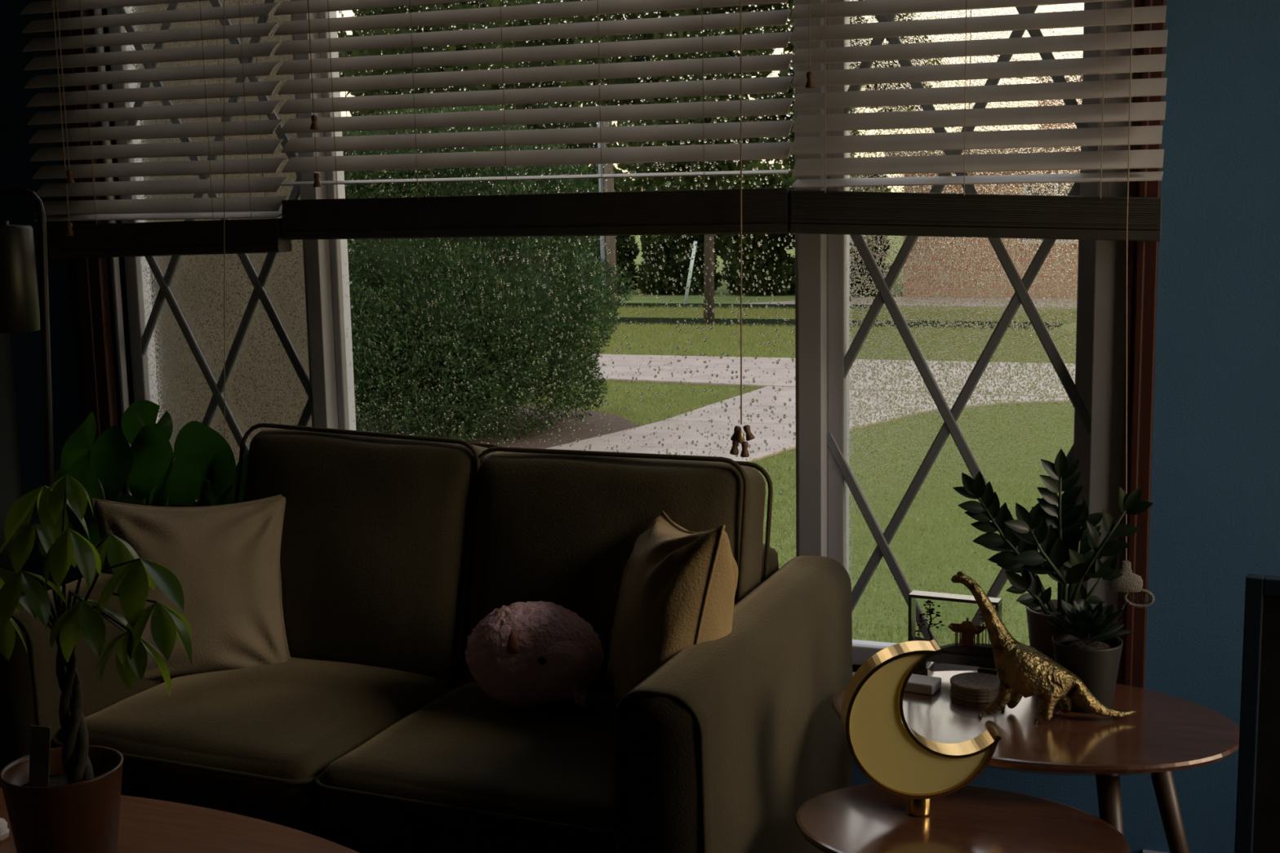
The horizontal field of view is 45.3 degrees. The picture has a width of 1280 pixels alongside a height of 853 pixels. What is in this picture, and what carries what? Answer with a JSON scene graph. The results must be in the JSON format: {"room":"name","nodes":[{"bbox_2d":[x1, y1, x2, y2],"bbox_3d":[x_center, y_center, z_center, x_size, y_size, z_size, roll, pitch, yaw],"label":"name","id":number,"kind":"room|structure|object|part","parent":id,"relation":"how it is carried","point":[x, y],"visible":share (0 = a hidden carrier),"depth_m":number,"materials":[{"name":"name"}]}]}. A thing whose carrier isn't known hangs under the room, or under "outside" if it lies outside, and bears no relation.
{"room":"living room","nodes":[
{"label":"living room","id":0,"kind":"room"},
{"bbox_2d":[0,216,29,572],"bbox_3d":[-2.447,-0.057,1.556,0.120,2.500,4.750,2,9,21],"label":"wall","id":1,"kind":"structure","parent":0,"point":[11,482],"depth_m":3.76,"materials":[{"name":"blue paint"}]},
{"bbox_2d":[132,0,311,501],"bbox_3d":[-1.856,-0.749,5.119,0.350,3.620,2.190,2,9,21],"label":"wall","id":2,"kind":"structure","parent":0,"point":[291,385],"depth_m":5.59,"materials":[{"name":"beige paint"}]},
{"bbox_2d":[0,0,1279,852],"bbox_3d":[0.148,-0.348,3.149,3.820,2.500,0.120,2,9,21],"label":"wall","id":3,"kind":"structure","parent":0,"point":[1215,511],"depth_m":2.81,"materials":[{"name":"blue paint"}]},
{"bbox_2d":[48,0,122,501],"bbox_3d":[-1.310,-0.487,3.604,0.093,2.065,0.036,2,9,21],"label":"trim","id":4,"kind":"structure","parent":3,"relation":"attached to","point":[87,277],"depth_m":3.62,"materials":[{"name":"red wood"}]},
{"bbox_2d":[88,8,133,495],"bbox_3d":[-1.232,-0.506,3.650,0.022,1.885,0.110,2,9,21],"label":"trim","id":5,"kind":"structure","parent":3,"relation":"attached to","point":[121,342],"depth_m":3.64,"materials":[{"name":"white plastic"}]},
{"bbox_2d":[106,0,314,502],"bbox_3d":[-0.975,-0.498,3.567,0.549,1.885,0.052,2,9,21],"label":"window","id":6,"kind":"structure","parent":3,"relation":"in","point":[142,319],"depth_m":3.59,"materials":[{"name":"white glass"}]},
{"bbox_2d":[20,0,292,439],"bbox_3d":[-1.099,-0.685,3.432,0.671,1.591,0.081,2,9,21],"label":"blind","id":7,"kind":"object","parent":6,"relation":"attached to","point":[249,235],"visible":0.86,"depth_m":3.43,"materials":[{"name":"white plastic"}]},
{"bbox_3d":[-1.316,-0.921,3.444,0.002,0.920,0.002,2,9,21],"label":"pull cord","id":8,"kind":"part","parent":7,"relation":"part of","materials":[{"name":"beige fabric"}]},
{"bbox_3d":[-1.308,-0.980,3.436,0.002,0.800,0.002,2,9,21],"label":"pull cord","id":9,"kind":"part","parent":7,"relation":"part of","materials":[{"name":"white fabric"}]},
{"bbox_3d":[-1.237,-0.941,3.456,0.013,0.967,0.054,2,9,21],"label":"ladder cord","id":10,"kind":"part","parent":7,"relation":"part of","materials":[{"name":"beige fabric"}]},
{"bbox_3d":[-1.090,-0.399,3.485,0.665,0.034,0.052,2,9,21],"label":"rail","id":11,"kind":"part","parent":7,"relation":"part of","materials":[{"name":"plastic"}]},
{"bbox_3d":[-0.938,-0.931,3.342,0.013,0.962,0.054,2,9,21],"label":"ladder cord","id":12,"kind":"part","parent":7,"relation":"part of","materials":[{"name":"beige fabric"}]},
{"bbox_3d":[-0.907,-0.639,3.336,0.097,1.460,0.002,2,9,21],"label":"pull cord","id":13,"kind":"part","parent":7,"relation":"part of","materials":[{"name":"beige fabric"}]},
{"bbox_3d":[-0.845,-0.929,3.307,0.013,0.961,0.054,2,9,21],"label":"ladder cord","id":14,"kind":"part","parent":7,"relation":"part of","materials":[{"name":"white fabric"}]},
{"bbox_2d":[292,0,338,429],"bbox_3d":[-0.714,-0.486,3.453,0.036,1.885,0.110,2,9,21],"label":"trim","id":15,"kind":"structure","parent":3,"relation":"attached to","point":[317,256],"depth_m":3.44,"materials":[{"name":"white plastic"}]},
{"bbox_2d":[318,0,799,557],"bbox_3d":[-0.179,-0.468,3.266,1.097,1.885,0.050,2,9,21],"label":"window","id":16,"kind":"structure","parent":3,"relation":"in","point":[340,282],"depth_m":3.32,"materials":[{"name":"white glass"}]},
{"bbox_2d":[273,0,794,457],"bbox_3d":[-0.248,-0.701,3.102,1.136,1.493,0.081,2,9,21],"label":"blind","id":17,"kind":"object","parent":16,"relation":"attached to","point":[740,211],"visible":0.98,"depth_m":3.10,"materials":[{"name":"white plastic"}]},
{"bbox_3d":[-0.699,-1.006,3.197,0.003,0.700,0.002,2,9,21],"label":"pull cord","id":18,"kind":"part","parent":17,"relation":"part of","materials":[{"name":"white fabric"}]},
{"bbox_3d":[-0.695,-0.946,3.201,0.003,0.820,0.002,2,9,21],"label":"pull cord","id":19,"kind":"part","parent":17,"relation":"part of","materials":[{"name":"white fabric"}]},
{"bbox_3d":[-0.639,-0.941,3.226,0.013,0.920,0.054,2,9,21],"label":"ladder cord","id":20,"kind":"part","parent":17,"relation":"part of","materials":[{"name":"white fabric"}]},
{"bbox_3d":[-0.457,-0.934,3.156,0.013,0.920,0.054,2,9,21],"label":"ladder cord","id":21,"kind":"part","parent":17,"relation":"part of","materials":[{"name":"white fabric"}]},
{"bbox_3d":[-0.266,-0.927,3.084,0.013,0.919,0.054,2,9,21],"label":"ladder cord","id":22,"kind":"part","parent":17,"relation":"part of","materials":[{"name":"white fabric"}]},
{"bbox_3d":[-0.238,-0.402,3.157,1.131,0.025,0.052,2,9,21],"label":"rail","id":23,"kind":"part","parent":17,"relation":"part of","materials":[{"name":"plastic"}]},
{"bbox_3d":[-0.069,-0.920,3.009,0.013,0.918,0.054,2,9,21],"label":"ladder cord","id":24,"kind":"part","parent":17,"relation":"part of","materials":[{"name":"white fabric"}]},
{"bbox_3d":[0.132,-0.913,2.933,0.013,0.917,0.054,2,9,21],"label":"ladder cord","id":25,"kind":"part","parent":17,"relation":"part of","materials":[{"name":"white fabric"}]},
{"bbox_3d":[0.190,-0.661,2.909,0.011,1.330,0.003,2,9,21],"label":"pull cord","id":26,"kind":"part","parent":17,"relation":"part of","materials":[{"name":"beige fabric"}]},
{"bbox_2d":[796,0,827,557],"bbox_3d":[0.350,-0.445,3.050,0.048,1.885,0.110,2,9,21],"label":"trim","id":27,"kind":"structure","parent":3,"relation":"attached to","point":[811,248],"depth_m":3.05,"materials":[{"name":"white plastic"}]},
{"bbox_2d":[852,665,861,675],"bbox_3d":[-0.190,0.489,3.347,2.468,0.030,0.100,2,9,21],"label":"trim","id":28,"kind":"structure","parent":3,"relation":"attached to","point":[853,672],"depth_m":3.12,"materials":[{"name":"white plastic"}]},
{"bbox_2d":[826,0,1102,671],"bbox_3d":[0.619,-0.437,2.962,0.532,1.885,0.052,2,9,21],"label":"window","id":29,"kind":"structure","parent":3,"relation":"in","point":[841,357],"depth_m":3.01,"materials":[{"name":"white glass"}]},
{"bbox_3d":[0.637,0.475,3.101,0.447,0.040,0.050,2,9,21],"label":"rail","id":30,"kind":"part","parent":29,"relation":"part of","materials":[{"name":"white plastic"}]},
{"bbox_2d":[789,0,1168,560],"bbox_3d":[0.603,-0.588,2.794,0.675,1.655,0.077,2,9,21],"label":"blind","id":31,"kind":"object","parent":29,"relation":"attached to","point":[963,215],"visible":1,"depth_m":2.79,"materials":[{"name":"white plastic"}]},
{"bbox_3d":[0.311,-0.988,2.811,0.002,0.660,0.002,2,9,21],"label":"pull cord","id":32,"kind":"part","parent":31,"relation":"part of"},
{"bbox_3d":[0.356,-0.901,2.849,0.013,0.924,0.054,2,9,21],"label":"ladder cord","id":33,"kind":"part","parent":31,"relation":"part of","materials":[{"name":"white fabric"}]},
{"bbox_3d":[0.599,-0.887,2.757,0.013,0.934,0.054,2,9,21],"label":"ladder cord","id":34,"kind":"part","parent":31,"relation":"part of","materials":[{"name":"white fabric"}]},
{"bbox_3d":[0.610,-0.361,2.836,0.669,0.041,0.052,2,9,21],"label":"rail","id":35,"kind":"part","parent":31,"relation":"part of","materials":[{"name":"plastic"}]},
{"bbox_3d":[0.823,-0.874,2.673,0.013,0.943,0.054,2,9,21],"label":"ladder cord","id":36,"kind":"part","parent":31,"relation":"part of","materials":[{"name":"white fabric"}]},
{"bbox_3d":[0.860,-0.524,2.673,0.021,1.555,0.002,2,9,21],"label":"pull cord","id":37,"kind":"part","parent":31,"relation":"part of","materials":[{"name":"beige fabric"}]},
{"bbox_2d":[1086,0,1135,632],"bbox_3d":[0.882,-0.424,2.845,0.059,1.885,0.116,2,9,21],"label":"trim","id":38,"kind":"structure","parent":3,"relation":"attached to","point":[1110,263],"depth_m":2.83,"materials":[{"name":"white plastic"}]},
{"bbox_2d":[1115,0,1166,688],"bbox_3d":[0.910,-0.403,2.763,0.051,2.065,0.034,2,9,21],"label":"trim","id":39,"kind":"structure","parent":3,"relation":"attached to","point":[1143,255],"depth_m":2.80,"materials":[{"name":"red wood"}]},
{"bbox_2d":[1142,849,1167,852],"bbox_3d":[1.393,0.889,2.792,0.912,0.115,0.014,2,9,21],"label":"baseboard","id":40,"kind":"structure","parent":3,"relation":"attached to","point":[1144,851],"depth_m":2.94,"materials":[{"name":"white wood"}]},
{"bbox_2d":[1108,560,1154,609],"bbox_3d":[0.894,0.293,2.789,0.081,0.097,0.021,2,9,21],"label":"ornament","id":41,"kind":"object","parent":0,"point":[1129,582],"visible":0.96,"depth_m":2.78,"materials":[{"name":"white ceramic"}]},
{"bbox_3d":[-0.672,1.285,1.151,3.820,0.100,4.870,2,9,21],"label":"floor","id":42,"kind":"structure","parent":0,"visible":0},
{"bbox_2d":[0,186,55,590],"bbox_3d":[-1.270,0.215,3.226,0.199,1.419,0.210,-2,9,-4],"label":"floor lamp","id":43,"kind":"object","parent":42,"relation":"on","point":[20,312],"visible":0.62,"depth_m":3.06,"materials":[{"name":"black metal"}]},
{"bbox_3d":[-1.280,-0.304,3.099,0.114,0.222,0.114,2,9,21],"label":"lamp shade","id":44,"kind":"part","parent":43,"relation":"part of","materials":[{"name":"metal"}]},
{"bbox_2d":[38,400,248,568],"bbox_3d":[-1.072,0.416,3.415,0.667,0.956,0.250,2,9,21],"label":"monstera plant","id":45,"kind":"object","parent":42,"relation":"on","point":[202,467],"visible":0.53,"depth_m":3.33,"materials":[{"name":"green plant"}]},
{"bbox_2d":[0,787,359,852],"bbox_3d":[-0.955,0.886,2.229,1.500,0.382,0.874,2,9,21],"label":"coffee table","id":46,"kind":"object","parent":42,"relation":"on","point":[146,825],"visible":0.68,"depth_m":2.46,"materials":[{"name":"brown wood"}]},
{"bbox_2d":[0,819,6,842],"bbox_3d":[-1.040,0.641,2.436,0.061,0.042,0.061,2,9,21],"label":"crumpled tissue","id":47,"kind":"object","parent":46,"relation":"on","point":[2,830],"visible":1,"depth_m":2.43,"materials":[{"name":"white paper"}]},
{"bbox_2d":[0,474,191,852],"bbox_3d":[-0.803,0.379,2.191,0.352,0.625,0.210,2,9,21],"label":"tree","id":48,"kind":"object","parent":46,"relation":"on","point":[66,798],"visible":1,"depth_m":2.18,"materials":[{"name":"green plant"}]},
{"bbox_3d":[-0.845,0.591,2.261,0.172,0.188,0.172,2,9,21],"label":"pot","id":49,"kind":"part","parent":48,"relation":"part of","materials":[{"name":"brown ceramic"}]},
{"bbox_2d":[0,422,853,852],"bbox_3d":[-0.401,0.499,2.912,1.440,0.918,0.815,3,9,23],"label":"loveseat","id":50,"kind":"object","parent":42,"relation":"on","point":[376,733],"visible":0.74,"depth_m":2.81,"materials":[{"name":"brown fabric"}]},
{"bbox_3d":[-0.989,0.525,3.176,0.154,0.547,0.810,3,9,23],"label":"arm","id":51,"kind":"part","parent":50,"relation":"part of","materials":[{"name":"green fabric"}]},
{"bbox_2d":[91,494,290,680],"bbox_3d":[-0.899,0.333,3.096,0.409,0.396,0.199,-4,9,-18],"label":"throw pillow","id":52,"kind":"object","parent":50,"relation":"on","point":[225,559],"visible":0.66,"depth_m":3.04,"materials":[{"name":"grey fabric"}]},
{"bbox_2d":[57,655,466,835],"bbox_3d":[-0.695,0.586,2.962,0.574,0.190,0.622,3,9,23],"label":"seat cushion","id":53,"kind":"object","parent":50,"relation":"on","point":[256,741],"depth_m":2.76,"materials":[{"name":"brown fabric"}]},
{"bbox_2d":[240,427,500,681],"bbox_3d":[-0.574,0.270,3.207,0.580,0.521,0.233,4,-3,23],"label":"cushion","id":54,"kind":"object","parent":50,"relation":"on","point":[380,537],"depth_m":3.08,"materials":[{"name":"brown fabric"}]},
{"bbox_2d":[317,680,616,852],"bbox_3d":[-0.170,0.609,2.736,0.577,0.189,0.626,3,9,23],"label":"seat cushion","id":55,"kind":"object","parent":50,"relation":"on","point":[454,768],"depth_m":2.53,"materials":[{"name":"brown fabric"}]},
{"bbox_2d":[464,600,604,711],"bbox_3d":[-0.193,0.418,2.796,0.262,0.204,0.203,2,9,21],"label":"round pillow","id":56,"kind":"object","parent":50,"relation":"on","point":[528,655],"visible":1,"depth_m":2.72,"materials":[{"name":"pink fabric"}]},
{"bbox_2d":[466,452,764,697],"bbox_3d":[-0.053,0.309,2.983,0.574,0.519,0.234,2,-4,23],"label":"cushion","id":57,"kind":"object","parent":50,"relation":"on","point":[563,529],"depth_m":2.90,"materials":[{"name":"brown fabric"}]},
{"bbox_2d":[606,511,737,706],"bbox_3d":[0.053,0.348,2.641,0.198,0.428,0.438,-3,9,-14],"label":"throw pillow","id":58,"kind":"object","parent":50,"relation":"on","point":[678,585],"visible":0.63,"depth_m":2.51,"materials":[{"name":"beige fabric"}]},
{"bbox_3d":[0.191,0.580,2.669,0.154,0.547,0.810,3,9,23],"label":"arm","id":59,"kind":"part","parent":50,"relation":"part of","materials":[{"name":"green fabric"}]},
{"bbox_3d":[-0.257,0.495,3.248,1.150,0.580,0.090,3,9,23],"label":"frame","id":60,"kind":"part","parent":50,"relation":"part of","materials":[{"name":"green fabric"}]},
{"bbox_2d":[795,783,1129,852],"bbox_3d":[0.496,0.821,2.407,0.510,0.401,0.366,2,9,21],"label":"side table","id":61,"kind":"object","parent":42,"relation":"on","point":[864,818],"visible":0.88,"depth_m":2.38,"materials":[{"name":"brown wood"}]},
{"bbox_2d":[840,640,1001,816],"bbox_3d":[0.442,0.476,2.417,0.244,0.275,0.052,-1,9,0],"label":"lamp","id":62,"kind":"object","parent":61,"relation":"on","point":[898,760],"visible":1,"depth_m":2.40,"materials":[{"name":"gold metal"}]},
{"bbox_3d":[0.444,0.596,2.435,0.039,0.032,0.039,-1,9,0],"label":"stem","id":63,"kind":"part","parent":62,"relation":"part of","materials":[{"name":"gold metal"}]},
{"bbox_3d":[0.438,0.465,2.396,0.221,0.228,0.005,-1,9,0],"label":"lamp shade","id":64,"kind":"part","parent":62,"relation":"part of","materials":[{"name":"beige plastic"}]},
{"bbox_2d":[831,670,1239,852],"bbox_3d":[0.679,0.735,2.688,0.690,0.483,0.470,2,9,21],"label":"side table","id":65,"kind":"object","parent":42,"relation":"on","point":[1166,734],"visible":0.6,"depth_m":2.56,"materials":[{"name":"brown wood"}]},
{"bbox_2d":[904,674,941,694],"bbox_3d":[0.509,0.469,2.790,0.066,0.019,0.052,4,10,29],"label":"box","id":66,"kind":"object","parent":65,"relation":"on","point":[922,684],"visible":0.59,"depth_m":2.77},
{"bbox_2d":[907,590,1002,676],"bbox_3d":[0.587,0.390,2.864,0.176,0.150,0.048,3,9,25],"label":"terrarium","id":67,"kind":"object","parent":65,"relation":"on","point":[966,652],"visible":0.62,"depth_m":2.85,"materials":[{"name":"clear glass"}]},
{"bbox_3d":[0.586,0.319,2.853,0.168,0.006,0.034,3,9,25],"label":"rail","id":68,"kind":"part","parent":67,"relation":"part of","materials":[{"name":"white paint"}]},
{"bbox_3d":[0.588,0.431,2.870,0.168,0.020,0.034,3,9,25],"label":"rail","id":69,"kind":"part","parent":67,"relation":"part of","materials":[{"name":"black paint"}]},
{"bbox_2d":[950,690,995,702],"bbox_3d":[0.606,0.478,2.755,0.096,0.007,0.096,2,9,21],"label":"coaster","id":70,"kind":"object","parent":65,"relation":"on","point":[974,700],"visible":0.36,"depth_m":2.71,"materials":[{"name":"grey stone"}]},
{"bbox_2d":[950,686,998,699],"bbox_3d":[0.606,0.472,2.753,0.096,0.007,0.096,2,9,21],"label":"coaster","id":71,"kind":"object","parent":70,"relation":"on","point":[965,695],"visible":0.33,"depth_m":2.71,"materials":[{"name":"grey stone"}]},
{"bbox_2d":[951,684,999,696],"bbox_3d":[0.607,0.465,2.750,0.096,0.007,0.096,2,9,21],"label":"coaster","id":72,"kind":"object","parent":71,"relation":"on","point":[994,692],"visible":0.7,"depth_m":2.71,"materials":[{"name":"grey stone"}]},
{"bbox_2d":[950,672,999,692],"bbox_3d":[0.605,0.458,2.750,0.096,0.007,0.096,2,9,21],"label":"coaster","id":73,"kind":"object","parent":72,"relation":"on","point":[970,682],"visible":0.84,"depth_m":2.74,"materials":[{"name":"grey stone"}]},
{"bbox_2d":[951,571,1136,724],"bbox_3d":[0.684,0.377,2.607,0.311,0.249,0.075,2,9,17],"label":"figurine","id":74,"kind":"object","parent":65,"relation":"on","point":[1022,670],"visible":1,"depth_m":2.60,"materials":[{"name":"gold metal"}]},
{"bbox_2d":[952,448,1153,661],"bbox_3d":[0.739,0.256,2.776,0.341,0.437,0.128,0,9,10],"label":"plant","id":75,"kind":"object","parent":65,"relation":"on","point":[1063,540],"visible":0.91,"depth_m":2.75,"materials":[{"name":"green plant"}]},
{"bbox_3d":[0.765,0.400,2.797,0.122,0.143,0.122,2,9,21],"label":"pot","id":76,"kind":"part","parent":75,"relation":"part of","materials":[{"name":"ceramic"}]},
{"bbox_2d":[1044,599,1134,712],"bbox_3d":[0.782,0.399,2.670,0.150,0.184,0.154,2,9,21],"label":"succulent plant","id":77,"kind":"object","parent":65,"relation":"on","point":[1088,646],"visible":0.95,"depth_m":2.64,"materials":[{"name":"green plant"}]},
{"bbox_3d":[0.780,0.430,2.680,0.120,0.118,0.120,2,9,21],"label":"pot","id":78,"kind":"part","parent":77,"relation":"part of","materials":[{"name":"grey ceramic"}]},
{"bbox_3d":[0.783,0.768,2.522,0.039,0.461,0.090,-9,12,-43],"label":"leg","id":79,"kind":"part","parent":65,"relation":"part of","materials":[{"name":"brown wood"}]},
{"bbox_3d":[0.936,0.742,2.672,0.142,0.465,0.040,1,9,15],"label":"leg","id":80,"kind":"part","parent":65,"relation":"part of","materials":[{"name":"brown wood"}]},
{"bbox_2d":[1234,573,1279,852],"bbox_3d":[1.147,0.623,2.219,0.520,0.823,0.177,3,10,27],"label":"television","id":81,"kind":"object","parent":42,"relation":"on","point":[1257,828],"visible":1,"depth_m":2.22,"materials":[{"name":"black plastic"}]},
{"bbox_2d":[1252,594,1279,852],"bbox_3d":[1.113,0.633,2.153,0.472,0.774,0.007,3,10,27],"label":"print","id":82,"kind":"object","parent":81,"relation":"on","point":[1265,607],"depth_m":2.22},
{"bbox_3d":[1.105,0.239,2.093,0.472,0.024,0.026,3,10,27],"label":"rail","id":83,"kind":"part","parent":81,"relation":"part of","materials":[{"name":"black paint"}]},
{"label":"outside","id":84,"kind":"structure","parent":0,"visible":0},
{"bbox_2d":[742,297,1076,308],"bbox_3d":[14.585,-1.616,20.802,27.600,0.020,1.850,2,9,21],"label":"street","id":85,"kind":"structure","parent":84,"point":[1039,301],"depth_m":24.36,"materials":[{"name":"grey asphalt"}]},
{"bbox_2d":[791,174,891,301],"bbox_3d":[3.270,-3.102,24.765,1.867,2.202,1.366,2,9,21],"label":"shrub","id":86,"kind":"object","parent":85,"relation":"on","point":[887,189],"visible":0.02,"depth_m":24.35,"materials":[{"name":"green plant"}]},
{"bbox_3d":[3.265,-3.405,24.720,1.867,1.589,1.366,2,9,21],"label":"crown","id":87,"kind":"part","parent":86,"relation":"part of","materials":[{"name":"green plant"}]},
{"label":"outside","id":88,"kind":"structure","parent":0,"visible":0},
{"bbox_2d":[545,386,1069,462],"bbox_3d":[0.751,0.154,10.822,2.962,0.030,6.908,4,10,33],"label":"front walk","id":89,"kind":"structure","parent":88,"point":[694,420],"depth_m":11.76,"materials":[{"name":"concrete"}]},
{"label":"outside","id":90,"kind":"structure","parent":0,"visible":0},
{"bbox_2d":[348,235,1076,646],"bbox_3d":[4.211,-4.046,38.919,100.000,0.200,69.870,2,9,21],"label":"lawn","id":91,"kind":"structure","parent":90,"point":[696,299],"depth_m":10.26,"materials":[{"name":"green plant"}]},
{"bbox_2d":[337,2,460,155],"bbox_3d":[-5.489,-7.547,34.285,3.136,8.477,3.324,-7,10,-33],"label":"tree","id":92,"kind":"object","parent":91,"relation":"on","point":[443,6],"visible":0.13,"depth_m":33.18,"materials":[{"name":"green plant"}]},
{"bbox_2d":[443,0,493,131],"bbox_3d":[-4.620,-8.381,38.889,3.410,8.716,3.193,2,9,21],"label":"tree","id":93,"kind":"object","parent":91,"relation":"on","point":[465,5],"visible":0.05,"depth_m":37.75,"materials":[{"name":"green plant"}]},
{"bbox_2d":[355,404,639,448],"bbox_3d":[-1.489,0.061,11.742,2.948,0.025,3.150,2,9,21],"label":"mulch bed","id":94,"kind":"object","parent":91,"relation":"on","point":[619,424],"visible":0.18,"depth_m":11.79,"materials":[{"name":"brown soil"}]},
{"bbox_2d":[342,104,635,442],"bbox_3d":[-1.526,-1.188,11.709,2.912,2.701,2.877,0,9,10],"label":"bush","id":95,"kind":"object","parent":94,"relation":"on","point":[485,366],"visible":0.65,"depth_m":11.04,"materials":[{"name":"green plant"}]},
{"bbox_2d":[465,0,597,244],"bbox_3d":[-2.153,-7.637,32.762,3.416,8.984,3.357,-9,12,-42],"label":"tree","id":96,"kind":"object","parent":91,"relation":"on","point":[495,2],"visible":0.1,"depth_m":31.89,"materials":[{"name":"green plant"}]},
{"bbox_3d":[-2.183,-7.800,32.745,2.819,7.971,2.748,2,9,21],"label":"crown","id":97,"kind":"part","parent":96,"relation":"part of","materials":[{"name":"green plant"}]},
{"bbox_2d":[556,164,639,293],"bbox_3d":[-0.777,-3.560,28.308,1.660,2.630,1.385,2,9,21],"label":"shrub","id":98,"kind":"object","parent":91,"relation":"on","point":[622,260],"visible":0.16,"depth_m":27.98,"materials":[{"name":"green plant"}]},
{"bbox_3d":[-0.798,-3.565,28.297,1.276,2.256,1.003,2,9,21],"label":"crown","id":99,"kind":"part","parent":98,"relation":"part of","materials":[{"name":"green plant"}]},
{"bbox_2d":[596,14,617,304],"bbox_3d":[-0.557,-6.193,24.632,1.800,8.501,0.177,2,9,21],"label":"utility pole","id":100,"kind":"object","parent":91,"relation":"on","point":[611,256],"visible":0.08,"depth_m":25.03,"materials":[{"name":"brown wood"}]},
{"bbox_2d":[636,168,723,295],"bbox_3d":[0.705,-3.476,27.706,1.393,2.582,1.458,-6,10,-28],"label":"shrub","id":101,"kind":"object","parent":91,"relation":"on","point":[662,286],"visible":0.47,"depth_m":27.46,"materials":[{"name":"green plant"}]},
{"bbox_3d":[0.699,-3.484,27.740,1.276,2.205,0.948,2,9,21],"label":"crown","id":102,"kind":"part","parent":101,"relation":"part of","materials":[{"name":"green plant"}]},
{"bbox_2d":[683,240,697,303],"bbox_3d":[0.812,-2.473,24.807,0.259,1.051,0.057,2,9,21],"label":"guard","id":103,"kind":"object","parent":91,"relation":"on","point":[691,263],"visible":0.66,"depth_m":24.78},
{"bbox_2d":[617,11,763,267],"bbox_3d":[1.075,-7.285,31.405,3.359,8.571,3.229,2,9,21],"label":"tree","id":104,"kind":"object","parent":91,"relation":"on","point":[721,245],"visible":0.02,"depth_m":31.63,"materials":[{"name":"green plant"}]},
{"bbox_3d":[1.033,-7.374,31.340,2.685,8.014,2.654,2,9,21],"label":"crown","id":105,"kind":"part","parent":104,"relation":"part of","materials":[{"name":"green plant"}]},
{"bbox_2d":[552,0,868,324],"bbox_3d":[0.945,-4.117,20.776,4.444,5.494,2.383,2,9,21],"label":"street tree","id":106,"kind":"object","parent":91,"relation":"on","point":[687,181],"visible":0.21,"depth_m":20.37,"materials":[{"name":"green plant"}]},
{"bbox_3d":[0.939,-4.939,20.648,4.464,3.833,2.383,2,9,21],"label":"crown","id":107,"kind":"part","parent":106,"relation":"part of","materials":[{"name":"green plant"}]},
{"bbox_2d":[720,160,795,296],"bbox_3d":[2.192,-3.435,27.132,1.342,2.611,1.561,-9,12,-42],"label":"shrub","id":108,"kind":"object","parent":91,"relation":"on","point":[787,180],"visible":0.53,"depth_m":26.82,"materials":[{"name":"green plant"}]},
{"bbox_2d":[579,302,1062,329],"bbox_3d":[-2.489,-1.822,24.297,18.000,0.030,3.720,2,9,21],"label":"edging","id":109,"kind":"object","parent":91,"relation":"on","point":[640,320],"visible":0.22,"depth_m":21.50,"materials":[{"name":"grey concrete"}]},
{"bbox_2d":[567,304,1076,363],"bbox_3d":[1.811,-1.298,20.154,12.089,0.070,7.070,2,9,21],"label":"grass","id":110,"kind":"structure","parent":91,"relation":"on","point":[615,339],"depth_m":19.03,"materials":[{"name":"green plant"}]},
{"bbox_2d":[787,152,857,168],"bbox_3d":[3.711,-4.628,30.239,1.850,3.565,2.492,2,9,21],"label":"tree","id":111,"kind":"object","parent":91,"relation":"on","point":[793,166],"visible":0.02,"depth_m":29.54,"materials":[{"name":"green plant"}]},
{"bbox_2d":[766,0,943,112],"bbox_3d":[3.065,-4.504,22.852,3.024,5.555,1.497,2,9,21],"label":"street tree","id":112,"kind":"object","parent":91,"relation":"on","point":[790,47],"visible":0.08,"depth_m":22.19,"materials":[{"name":"green plant"}]},
{"bbox_2d":[850,156,891,296],"bbox_3d":[3.595,-3.382,26.645,1.587,2.594,1.356,4,10,29],"label":"shrub","id":113,"kind":"object","parent":91,"relation":"on","point":[861,262],"visible":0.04,"depth_m":26.33,"materials":[{"name":"green plant"}]},
{"bbox_3d":[3.587,-3.380,26.616,1.276,2.227,0.997,2,9,21],"label":"crown","id":114,"kind":"part","parent":113,"relation":"part of","materials":[{"name":"green plant"}]},
{"bbox_2d":[884,75,1082,297],"bbox_3d":[9.584,-4.189,26.545,9.400,3.580,6.650,2,9,21],"label":"brick house","id":115,"kind":"structure","parent":91,"relation":"on","point":[1075,246],"depth_m":25.01,"materials":[{"name":"brown brick"}]},
{"bbox_3d":[6.418,-3.489,24.588,0.420,0.980,0.020,2,9,21],"label":"pane","id":116,"kind":"part","parent":115,"relation":"part of","materials":[{"name":"clear glass"}]},
{"bbox_3d":[6.866,-3.471,24.418,0.420,0.980,0.020,2,9,21],"label":"pane","id":117,"kind":"part","parent":115,"relation":"part of","materials":[{"name":"clear glass"}]},
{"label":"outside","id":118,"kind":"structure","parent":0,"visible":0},
{"bbox_2d":[552,353,1075,397],"bbox_3d":[4.242,-0.391,13.969,26.000,0.035,3.020,2,9,21],"label":"road","id":119,"kind":"structure","parent":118,"point":[622,366],"depth_m":15.17,"materials":[{"name":"grey gravel"}]}
]}

